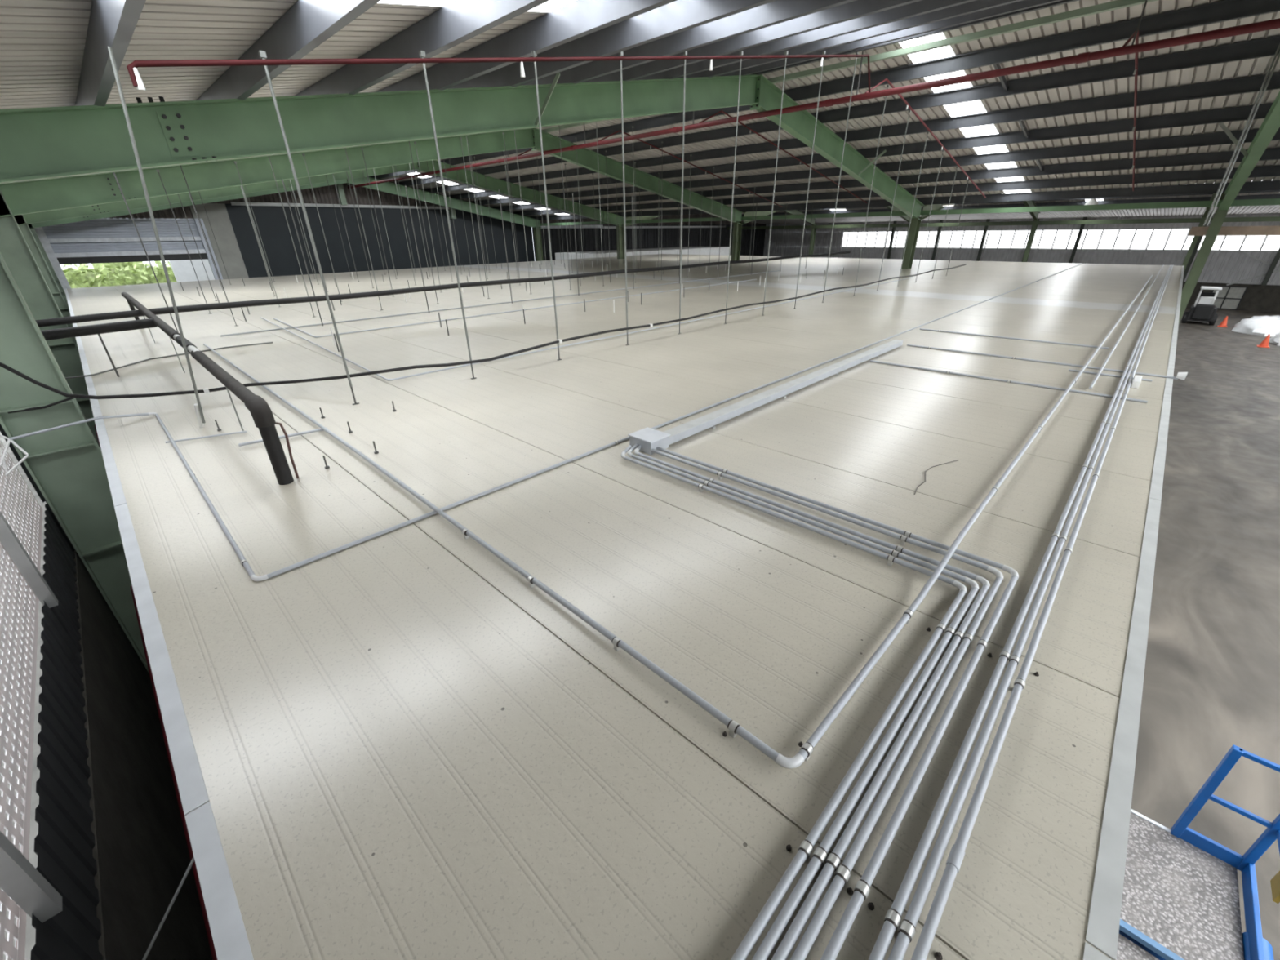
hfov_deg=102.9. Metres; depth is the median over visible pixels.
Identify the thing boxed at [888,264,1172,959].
conduit
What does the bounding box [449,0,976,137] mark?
purlin
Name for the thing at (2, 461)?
wall bracket
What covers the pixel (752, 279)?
conduit
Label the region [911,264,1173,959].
conduit
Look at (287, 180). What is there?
rod
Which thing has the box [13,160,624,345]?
frame
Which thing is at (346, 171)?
rod
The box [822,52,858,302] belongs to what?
rod
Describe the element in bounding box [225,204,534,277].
wall
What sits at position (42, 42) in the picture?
ceiling
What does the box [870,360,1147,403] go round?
conduit
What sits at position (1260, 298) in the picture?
wall
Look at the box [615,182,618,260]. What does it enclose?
rod
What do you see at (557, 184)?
rod
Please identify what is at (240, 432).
conduit
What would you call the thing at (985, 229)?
wall post
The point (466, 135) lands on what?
rod
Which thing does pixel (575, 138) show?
rod
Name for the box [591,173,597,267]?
rod
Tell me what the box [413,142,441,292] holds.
rod
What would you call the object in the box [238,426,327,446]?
conduit
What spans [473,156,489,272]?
rod
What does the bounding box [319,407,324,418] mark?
stud
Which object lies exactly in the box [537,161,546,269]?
rod
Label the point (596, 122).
rod
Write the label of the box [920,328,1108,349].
conduit
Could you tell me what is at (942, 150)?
rod
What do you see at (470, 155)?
rod
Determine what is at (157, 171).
rod
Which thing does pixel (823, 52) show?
rod
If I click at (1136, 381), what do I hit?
junction box
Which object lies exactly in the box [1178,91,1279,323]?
frame
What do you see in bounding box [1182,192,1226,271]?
frame
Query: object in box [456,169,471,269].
rod
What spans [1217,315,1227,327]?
cone
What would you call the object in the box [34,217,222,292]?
door
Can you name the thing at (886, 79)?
branch
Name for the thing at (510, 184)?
rod
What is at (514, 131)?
rod
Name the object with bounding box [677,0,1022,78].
purlin
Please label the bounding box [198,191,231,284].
rod
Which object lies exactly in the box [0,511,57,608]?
post
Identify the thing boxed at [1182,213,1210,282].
wall post
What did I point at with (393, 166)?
rod
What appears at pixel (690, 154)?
rod
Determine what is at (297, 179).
rod
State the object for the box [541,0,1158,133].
purlin
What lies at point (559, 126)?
rod
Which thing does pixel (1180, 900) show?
scissor lift
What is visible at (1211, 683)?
floor
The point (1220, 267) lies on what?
wall
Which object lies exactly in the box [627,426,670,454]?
junction box
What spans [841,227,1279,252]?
window
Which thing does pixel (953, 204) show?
lamp
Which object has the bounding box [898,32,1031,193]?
skylight
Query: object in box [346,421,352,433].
stud
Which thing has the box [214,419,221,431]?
stud
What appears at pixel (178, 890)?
wire
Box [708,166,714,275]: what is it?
rod
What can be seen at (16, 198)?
frame
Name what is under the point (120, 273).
hedge
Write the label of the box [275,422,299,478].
copper line
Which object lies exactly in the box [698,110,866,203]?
branch
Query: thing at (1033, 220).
wall post
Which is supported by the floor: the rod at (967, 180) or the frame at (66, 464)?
the frame at (66, 464)
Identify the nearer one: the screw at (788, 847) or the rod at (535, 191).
the screw at (788, 847)
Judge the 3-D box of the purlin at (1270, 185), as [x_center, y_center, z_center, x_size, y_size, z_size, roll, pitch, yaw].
[13.004,-10.140,18.320,58.200,0.250,0.075,22,34,39]
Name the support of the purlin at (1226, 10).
attached to the frame at (16, 198)
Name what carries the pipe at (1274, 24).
hanging from the frame at (16, 198)
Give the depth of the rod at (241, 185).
16.37 m
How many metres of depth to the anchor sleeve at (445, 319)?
8.51 m
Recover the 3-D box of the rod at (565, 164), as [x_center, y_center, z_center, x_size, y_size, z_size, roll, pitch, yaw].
[-2.900,-10.595,20.806,0.040,3.938,0.060,22,34,39]
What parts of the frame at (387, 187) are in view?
splice plate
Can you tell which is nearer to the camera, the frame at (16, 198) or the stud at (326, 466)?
the stud at (326, 466)
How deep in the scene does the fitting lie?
5.53 m
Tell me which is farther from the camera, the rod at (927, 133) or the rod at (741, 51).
the rod at (927, 133)
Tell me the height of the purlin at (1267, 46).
0.250 m
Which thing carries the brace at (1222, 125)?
attached to the frame at (1270, 125)
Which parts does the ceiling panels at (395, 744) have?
roof panel, roof panel, roof panel, roof panel, roof panel, roof panel, roof panel, roof panel, roof panel, roof panel, roof panel, roof panel, roof panel, roof panel, roof panel, roof panel, roof panel, roof panel, roof panel, roof panel, roof panel, roof panel, roof panel, roof panel, roof panel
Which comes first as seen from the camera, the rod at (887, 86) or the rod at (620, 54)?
the rod at (620, 54)
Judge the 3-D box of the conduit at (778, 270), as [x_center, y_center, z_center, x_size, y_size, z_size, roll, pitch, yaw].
[-0.742,-5.474,14.692,0.024,0.023,18.550,22,34,39]
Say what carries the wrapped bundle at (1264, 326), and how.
on the floor
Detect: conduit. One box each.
[8,263,1081,581]
[164,431,246,443]
[203,275,1152,768]
[220,270,780,336]
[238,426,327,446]
[261,277,912,381]
[273,279,756,337]
[621,444,966,959]
[627,443,978,959]
[634,444,990,959]
[651,448,1003,959]
[656,446,1018,959]
[868,264,1171,959]
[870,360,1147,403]
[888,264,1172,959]
[906,344,1177,379]
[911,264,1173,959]
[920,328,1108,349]
[1068,368,1152,382]
[1088,264,1164,389]
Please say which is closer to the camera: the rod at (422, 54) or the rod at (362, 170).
the rod at (422, 54)
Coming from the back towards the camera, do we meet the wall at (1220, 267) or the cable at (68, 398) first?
the wall at (1220, 267)
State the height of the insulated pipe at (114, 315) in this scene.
2.400 m
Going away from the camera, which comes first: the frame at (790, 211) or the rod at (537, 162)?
the rod at (537, 162)
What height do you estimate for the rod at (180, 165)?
2.770 m
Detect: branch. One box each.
[517,149,531,155]
[598,129,782,206]
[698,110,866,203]
[865,78,986,197]
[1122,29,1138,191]
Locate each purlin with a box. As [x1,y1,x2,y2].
[75,0,146,106]
[195,0,380,100]
[271,0,676,155]
[295,0,549,95]
[368,0,1279,179]
[394,35,1279,186]
[421,72,1279,193]
[446,102,1272,199]
[447,0,776,88]
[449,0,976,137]
[470,127,1279,204]
[489,147,1279,210]
[511,164,1279,215]
[520,0,856,85]
[528,180,1279,220]
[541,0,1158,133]
[582,0,921,82]
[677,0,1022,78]
[715,0,1062,76]
[742,194,1279,216]
[749,0,1079,75]
[778,190,1279,211]
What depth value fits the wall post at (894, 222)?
48.80 m
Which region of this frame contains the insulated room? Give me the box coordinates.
[555,246,728,260]
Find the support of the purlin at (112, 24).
attached to the frame at (16, 198)
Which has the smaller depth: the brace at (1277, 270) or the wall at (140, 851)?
the wall at (140, 851)
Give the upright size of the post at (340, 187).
1.496 m
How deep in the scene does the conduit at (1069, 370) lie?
5.74 m
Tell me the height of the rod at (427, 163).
4.439 m
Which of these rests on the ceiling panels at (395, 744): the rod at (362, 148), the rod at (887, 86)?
the rod at (362, 148)
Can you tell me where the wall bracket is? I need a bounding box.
[0,434,29,475]
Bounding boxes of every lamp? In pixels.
[942,203,955,205]
[1084,198,1097,204]
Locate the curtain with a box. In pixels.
[42,217,204,253]
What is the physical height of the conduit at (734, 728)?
0.101 m
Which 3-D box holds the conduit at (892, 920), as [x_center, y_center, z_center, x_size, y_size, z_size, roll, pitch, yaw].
[10.519,-3.574,10.447,0.031,0.051,30.850,22,34,39]
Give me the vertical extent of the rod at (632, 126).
4.302 m
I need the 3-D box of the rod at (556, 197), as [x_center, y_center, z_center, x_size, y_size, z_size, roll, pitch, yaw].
[-4.353,-13.367,27.401,0.040,3.172,0.060,22,34,39]
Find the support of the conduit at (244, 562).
on the ceiling panels at (395, 744)
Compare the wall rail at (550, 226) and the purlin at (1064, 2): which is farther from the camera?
the wall rail at (550, 226)
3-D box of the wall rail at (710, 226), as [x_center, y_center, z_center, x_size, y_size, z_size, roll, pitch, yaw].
[2.788,-23.152,46.665,0.150,0.170,17.000,22,34,39]
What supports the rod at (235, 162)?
on the ceiling panels at (395, 744)
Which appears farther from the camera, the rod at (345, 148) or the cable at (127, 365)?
the rod at (345, 148)
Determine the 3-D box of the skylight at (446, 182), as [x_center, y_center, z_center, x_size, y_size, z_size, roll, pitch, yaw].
[-9.231,-16.742,29.596,1.100,2.359,12.400,22,34,39]
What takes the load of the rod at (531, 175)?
on the ceiling panels at (395, 744)
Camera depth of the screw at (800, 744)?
1.68 m
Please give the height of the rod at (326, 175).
3.815 m
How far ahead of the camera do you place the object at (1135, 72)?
10.14 m
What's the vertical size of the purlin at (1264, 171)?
0.250 m
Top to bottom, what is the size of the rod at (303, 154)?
3.238 m
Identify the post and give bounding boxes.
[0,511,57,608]
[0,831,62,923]
[335,183,346,204]
[448,208,456,218]
[886,221,897,258]
[931,220,942,260]
[976,218,990,261]
[1021,219,1034,262]
[1068,216,1087,262]
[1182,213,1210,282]
[1261,247,1279,285]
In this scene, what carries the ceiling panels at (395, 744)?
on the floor
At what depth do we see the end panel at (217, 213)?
25.14 m
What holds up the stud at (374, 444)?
on the ceiling panels at (395, 744)
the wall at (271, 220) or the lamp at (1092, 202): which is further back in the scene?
the wall at (271, 220)
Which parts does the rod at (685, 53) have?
rod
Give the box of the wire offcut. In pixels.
[914,459,958,494]
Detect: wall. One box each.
[0,423,212,959]
[107,178,765,261]
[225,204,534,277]
[763,213,1279,284]
[1182,281,1279,312]
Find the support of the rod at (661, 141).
on the ceiling panels at (395, 744)
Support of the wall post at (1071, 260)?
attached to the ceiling
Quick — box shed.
[168,259,214,282]
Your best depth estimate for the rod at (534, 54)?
5.96 m
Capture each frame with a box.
[0,74,924,673]
[0,128,743,440]
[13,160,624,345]
[27,176,543,310]
[626,209,817,254]
[742,205,911,259]
[921,200,1039,262]
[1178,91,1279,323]
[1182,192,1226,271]
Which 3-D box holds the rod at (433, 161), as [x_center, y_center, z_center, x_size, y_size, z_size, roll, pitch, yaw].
[-6.696,-8.864,17.253,0.040,4.044,0.060,22,34,39]
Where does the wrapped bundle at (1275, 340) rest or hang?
on the floor
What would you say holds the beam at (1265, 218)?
on the frame
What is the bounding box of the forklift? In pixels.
[1181,285,1222,324]
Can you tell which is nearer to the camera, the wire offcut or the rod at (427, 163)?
the wire offcut
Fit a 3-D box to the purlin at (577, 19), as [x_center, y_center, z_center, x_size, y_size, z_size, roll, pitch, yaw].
[-0.791,-4.528,5.094,58.200,0.250,0.075,22,34,39]
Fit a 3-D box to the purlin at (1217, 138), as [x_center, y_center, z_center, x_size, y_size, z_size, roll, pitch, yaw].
[9.823,-9.416,15.002,58.200,0.250,0.075,22,34,39]
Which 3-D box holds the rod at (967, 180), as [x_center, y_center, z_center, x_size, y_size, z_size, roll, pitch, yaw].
[10.630,-8.395,17.097,0.040,2.878,0.060,22,34,39]
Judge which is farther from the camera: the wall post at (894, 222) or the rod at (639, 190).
the wall post at (894, 222)
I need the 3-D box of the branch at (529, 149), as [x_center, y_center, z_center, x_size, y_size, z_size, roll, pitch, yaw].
[-0.455,-12.594,21.623,0.040,1.908,11.011,22,34,39]
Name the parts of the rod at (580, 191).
rod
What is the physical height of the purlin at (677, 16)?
0.250 m
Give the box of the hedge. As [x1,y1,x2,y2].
[62,260,177,288]
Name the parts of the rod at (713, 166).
rod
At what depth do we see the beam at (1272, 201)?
18.45 m
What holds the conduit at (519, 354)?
on the ceiling panels at (395, 744)
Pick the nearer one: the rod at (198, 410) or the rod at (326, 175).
the rod at (198, 410)
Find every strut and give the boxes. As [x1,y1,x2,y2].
[993,63,1008,91]
[1017,120,1029,138]
[1035,159,1044,172]
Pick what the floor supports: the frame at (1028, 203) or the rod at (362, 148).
the frame at (1028, 203)
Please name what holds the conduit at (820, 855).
on the ceiling panels at (395, 744)
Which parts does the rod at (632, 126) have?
rod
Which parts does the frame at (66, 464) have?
splice plate, apex plate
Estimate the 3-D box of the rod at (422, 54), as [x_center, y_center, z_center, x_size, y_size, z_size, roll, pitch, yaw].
[-1.978,-2.561,5.340,0.040,3.041,0.060,22,34,39]
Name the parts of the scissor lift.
rail post, rail, rail post, rail, warning plate, rail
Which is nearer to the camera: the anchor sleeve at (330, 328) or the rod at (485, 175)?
the anchor sleeve at (330, 328)
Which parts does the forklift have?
cab post, cab post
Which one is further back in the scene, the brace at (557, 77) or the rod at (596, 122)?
the rod at (596, 122)
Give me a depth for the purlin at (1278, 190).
31.48 m
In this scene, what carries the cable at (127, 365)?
on the ceiling panels at (395, 744)
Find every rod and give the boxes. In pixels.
[107,46,205,427]
[155,169,210,313]
[177,194,217,301]
[179,164,238,326]
[188,192,223,291]
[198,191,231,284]
[233,161,281,306]
[240,185,272,286]
[240,186,275,296]
[244,186,274,280]
[257,50,359,404]
[268,155,315,317]
[287,179,315,279]
[289,179,318,284]
[297,178,328,292]
[302,153,341,302]
[325,174,351,275]
[333,174,359,281]
[345,147,383,310]
[346,171,373,286]
[360,147,393,295]
[362,169,385,273]
[373,168,397,279]
[392,166,415,283]
[395,165,415,270]
[408,141,438,303]
[408,163,430,276]
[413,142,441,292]
[418,50,476,378]
[426,163,445,271]
[432,160,452,279]
[443,159,462,274]
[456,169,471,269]
[459,137,480,279]
[466,134,489,298]
[470,155,487,275]
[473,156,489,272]
[484,175,497,267]
[502,132,519,278]
[503,151,517,272]
[510,183,519,262]
[514,130,532,293]
[531,50,561,359]
[531,175,541,268]
[534,191,542,264]
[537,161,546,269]
[555,197,561,263]
[557,183,564,259]
[559,125,570,288]
[564,164,573,272]
[574,137,584,279]
[580,191,585,265]
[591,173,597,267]
[595,121,603,286]
[602,197,606,264]
[604,150,611,276]
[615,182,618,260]
[618,51,629,345]
[631,126,635,283]
[634,162,636,266]
[639,190,640,266]
[640,209,641,262]
[660,141,662,279]
[677,51,687,333]
[686,154,691,277]
[698,191,702,268]
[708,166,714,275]
[724,50,742,324]
[730,177,737,272]
[748,186,755,270]
[761,50,788,315]
[794,50,825,308]
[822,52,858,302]
[853,84,888,296]
[877,110,911,288]
[897,132,928,286]
[915,150,944,282]
[931,166,958,279]
[946,179,969,275]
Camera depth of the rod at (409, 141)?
11.64 m
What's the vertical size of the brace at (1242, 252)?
2.181 m
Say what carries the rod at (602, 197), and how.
on the ceiling panels at (395, 744)
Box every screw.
[786,844,791,851]
[798,741,803,746]
[846,887,853,895]
[867,902,874,911]
[934,951,942,959]
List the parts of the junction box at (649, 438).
box lid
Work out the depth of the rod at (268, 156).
10.00 m
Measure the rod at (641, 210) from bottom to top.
2.541 m
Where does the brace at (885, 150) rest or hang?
attached to the frame at (66, 464)
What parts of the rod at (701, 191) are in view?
rod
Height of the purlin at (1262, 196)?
0.250 m
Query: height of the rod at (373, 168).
3.929 m
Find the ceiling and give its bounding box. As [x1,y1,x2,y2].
[0,0,1279,224]
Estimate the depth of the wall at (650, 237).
40.56 m
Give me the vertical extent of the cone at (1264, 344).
0.600 m
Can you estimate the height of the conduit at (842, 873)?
0.051 m
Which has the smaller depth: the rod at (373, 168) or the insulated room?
the rod at (373, 168)
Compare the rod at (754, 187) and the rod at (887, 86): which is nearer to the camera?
the rod at (887, 86)
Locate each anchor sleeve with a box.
[329,328,336,346]
[333,333,339,351]
[444,319,448,335]
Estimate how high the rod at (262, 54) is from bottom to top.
2.815 m
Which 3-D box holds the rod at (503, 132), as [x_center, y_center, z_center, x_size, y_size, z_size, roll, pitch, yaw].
[-3.957,-8.270,15.802,0.040,4.176,0.060,22,34,39]
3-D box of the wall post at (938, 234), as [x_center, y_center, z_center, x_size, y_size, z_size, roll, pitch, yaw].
[26.999,-21.346,46.532,0.220,4.500,0.220,22,34,39]
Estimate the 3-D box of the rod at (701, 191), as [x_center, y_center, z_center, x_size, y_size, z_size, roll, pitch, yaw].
[2.650,-10.888,22.266,0.040,3.035,0.060,22,34,39]
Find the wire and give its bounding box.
[142,856,195,959]
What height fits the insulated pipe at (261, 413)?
0.686 m
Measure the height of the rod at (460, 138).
3.941 m
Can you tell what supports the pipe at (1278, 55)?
hanging from the ceiling
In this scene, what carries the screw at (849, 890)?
on the ceiling panels at (395, 744)
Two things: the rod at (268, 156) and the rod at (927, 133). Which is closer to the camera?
the rod at (268, 156)
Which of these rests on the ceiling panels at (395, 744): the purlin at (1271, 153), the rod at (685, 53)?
the rod at (685, 53)
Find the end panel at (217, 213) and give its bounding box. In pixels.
[189,203,248,279]
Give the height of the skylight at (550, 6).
2.314 m
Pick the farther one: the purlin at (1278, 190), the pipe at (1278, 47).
the purlin at (1278, 190)
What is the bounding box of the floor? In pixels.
[1130,306,1279,959]
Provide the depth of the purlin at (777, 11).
6.41 m
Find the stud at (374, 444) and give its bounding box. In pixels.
[373,440,378,453]
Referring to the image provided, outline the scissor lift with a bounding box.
[1115,744,1279,959]
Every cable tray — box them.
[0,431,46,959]
[663,339,902,444]
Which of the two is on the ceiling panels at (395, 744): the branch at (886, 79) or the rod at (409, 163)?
the rod at (409, 163)
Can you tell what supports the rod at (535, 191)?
on the ceiling panels at (395, 744)
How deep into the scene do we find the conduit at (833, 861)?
1.67 m
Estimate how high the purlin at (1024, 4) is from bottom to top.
0.250 m
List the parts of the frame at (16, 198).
splice plate, apex plate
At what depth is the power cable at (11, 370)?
5.59 m
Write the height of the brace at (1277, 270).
2.181 m
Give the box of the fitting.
[1176,372,1187,380]
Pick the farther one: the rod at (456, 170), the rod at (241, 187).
the rod at (456, 170)
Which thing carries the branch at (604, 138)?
attached to the pipe at (1274, 24)
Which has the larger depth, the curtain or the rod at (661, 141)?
the curtain
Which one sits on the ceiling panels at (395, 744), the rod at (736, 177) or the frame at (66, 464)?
the rod at (736, 177)
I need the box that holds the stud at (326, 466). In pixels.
[322,455,329,469]
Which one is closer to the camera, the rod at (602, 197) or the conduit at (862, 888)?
the conduit at (862, 888)
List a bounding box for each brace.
[534,72,559,127]
[857,149,886,175]
[1218,122,1248,157]
[1226,270,1279,285]
[1240,251,1279,270]
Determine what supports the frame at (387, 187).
on the floor
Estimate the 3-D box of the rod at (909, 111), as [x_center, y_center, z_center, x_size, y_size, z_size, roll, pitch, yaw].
[6.397,-6.922,12.921,0.040,4.006,0.060,22,34,39]
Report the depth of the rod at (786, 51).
9.03 m
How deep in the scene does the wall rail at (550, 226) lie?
38.93 m
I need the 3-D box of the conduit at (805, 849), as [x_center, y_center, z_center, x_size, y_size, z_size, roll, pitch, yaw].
[-0.199,0.560,2.293,2.372,0.058,2.814,22,34,39]
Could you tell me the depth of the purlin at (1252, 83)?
12.13 m
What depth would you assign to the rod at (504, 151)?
18.90 m
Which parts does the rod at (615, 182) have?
rod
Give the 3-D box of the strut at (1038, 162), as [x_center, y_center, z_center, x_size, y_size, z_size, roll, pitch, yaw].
[11.466,-9.104,14.646,0.050,0.356,1.515,22,34,39]
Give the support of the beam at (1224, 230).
attached to the frame
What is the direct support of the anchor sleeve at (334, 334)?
on the ceiling panels at (395, 744)
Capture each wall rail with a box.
[230,201,449,208]
[540,225,603,228]
[601,225,725,228]
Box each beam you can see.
[540,198,1279,226]
[726,216,1279,229]
[1188,226,1279,235]
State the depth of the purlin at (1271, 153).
15.80 m
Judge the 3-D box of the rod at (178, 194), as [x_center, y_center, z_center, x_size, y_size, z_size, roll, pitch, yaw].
[-11.390,-6.097,13.061,0.040,2.873,0.060,22,34,39]
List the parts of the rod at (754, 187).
rod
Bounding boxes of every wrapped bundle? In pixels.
[1231,315,1279,336]
[1269,333,1279,346]
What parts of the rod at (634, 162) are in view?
rod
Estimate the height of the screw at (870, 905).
0.013 m
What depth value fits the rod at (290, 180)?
17.18 m
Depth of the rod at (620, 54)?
6.75 m
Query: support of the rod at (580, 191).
on the ceiling panels at (395, 744)
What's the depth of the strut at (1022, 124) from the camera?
12.51 m
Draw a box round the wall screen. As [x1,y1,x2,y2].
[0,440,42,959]
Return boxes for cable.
[0,264,965,399]
[7,397,73,413]
[65,342,272,378]
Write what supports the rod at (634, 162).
on the ceiling panels at (395, 744)
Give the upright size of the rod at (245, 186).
3.346 m
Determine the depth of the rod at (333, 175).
18.04 m
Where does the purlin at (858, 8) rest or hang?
attached to the frame at (16, 198)
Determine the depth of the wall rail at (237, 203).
27.82 m
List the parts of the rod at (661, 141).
rod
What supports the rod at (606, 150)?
on the ceiling panels at (395, 744)
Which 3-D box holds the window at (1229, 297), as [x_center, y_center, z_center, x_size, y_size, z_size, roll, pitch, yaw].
[41.225,-12.831,35.895,1.620,1.550,0.080,22,34,39]
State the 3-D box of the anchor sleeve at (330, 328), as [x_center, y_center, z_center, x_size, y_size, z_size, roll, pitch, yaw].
[-4.723,-2.198,7.850,0.020,0.260,0.017,22,34,39]
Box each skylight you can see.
[377,0,576,12]
[407,172,568,215]
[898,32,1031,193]
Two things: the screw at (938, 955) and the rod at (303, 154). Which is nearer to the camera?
the screw at (938, 955)
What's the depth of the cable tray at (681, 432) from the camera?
4.98 m
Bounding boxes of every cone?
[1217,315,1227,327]
[1256,333,1270,347]
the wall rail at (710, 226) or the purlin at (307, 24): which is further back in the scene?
the wall rail at (710, 226)
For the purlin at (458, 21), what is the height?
0.250 m
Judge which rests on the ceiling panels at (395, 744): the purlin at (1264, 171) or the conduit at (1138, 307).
the conduit at (1138, 307)
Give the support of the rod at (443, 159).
on the ceiling panels at (395, 744)
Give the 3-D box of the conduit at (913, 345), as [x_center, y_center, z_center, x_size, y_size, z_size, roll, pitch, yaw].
[4.862,-1.525,6.455,2.820,0.034,0.030,22,34,39]
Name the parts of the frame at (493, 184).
splice plate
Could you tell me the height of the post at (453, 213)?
1.033 m
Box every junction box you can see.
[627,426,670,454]
[1130,374,1142,388]
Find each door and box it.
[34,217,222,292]
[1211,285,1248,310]
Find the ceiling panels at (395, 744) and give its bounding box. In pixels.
[64,253,1184,959]
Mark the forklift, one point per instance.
(1203, 309)
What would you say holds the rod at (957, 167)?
hanging from the purlin at (1217, 138)
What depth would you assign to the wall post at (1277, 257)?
33.89 m
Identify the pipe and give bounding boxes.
[35,172,850,332]
[40,318,157,377]
[94,424,217,959]
[121,292,293,484]
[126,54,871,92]
[347,0,1279,188]
[1203,43,1279,225]
[1206,52,1279,225]
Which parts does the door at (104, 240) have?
shutter rail, shutter rail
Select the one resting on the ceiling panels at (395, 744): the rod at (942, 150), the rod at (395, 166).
the rod at (395, 166)
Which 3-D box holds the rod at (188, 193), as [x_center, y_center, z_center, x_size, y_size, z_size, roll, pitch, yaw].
[-13.214,-7.323,15.491,0.040,2.992,0.060,22,34,39]
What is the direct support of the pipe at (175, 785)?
attached to the frame at (66, 464)
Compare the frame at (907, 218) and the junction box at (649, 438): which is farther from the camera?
the frame at (907, 218)
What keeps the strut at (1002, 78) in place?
attached to the purlin at (1267, 46)
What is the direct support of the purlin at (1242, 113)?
on the frame at (1270, 125)

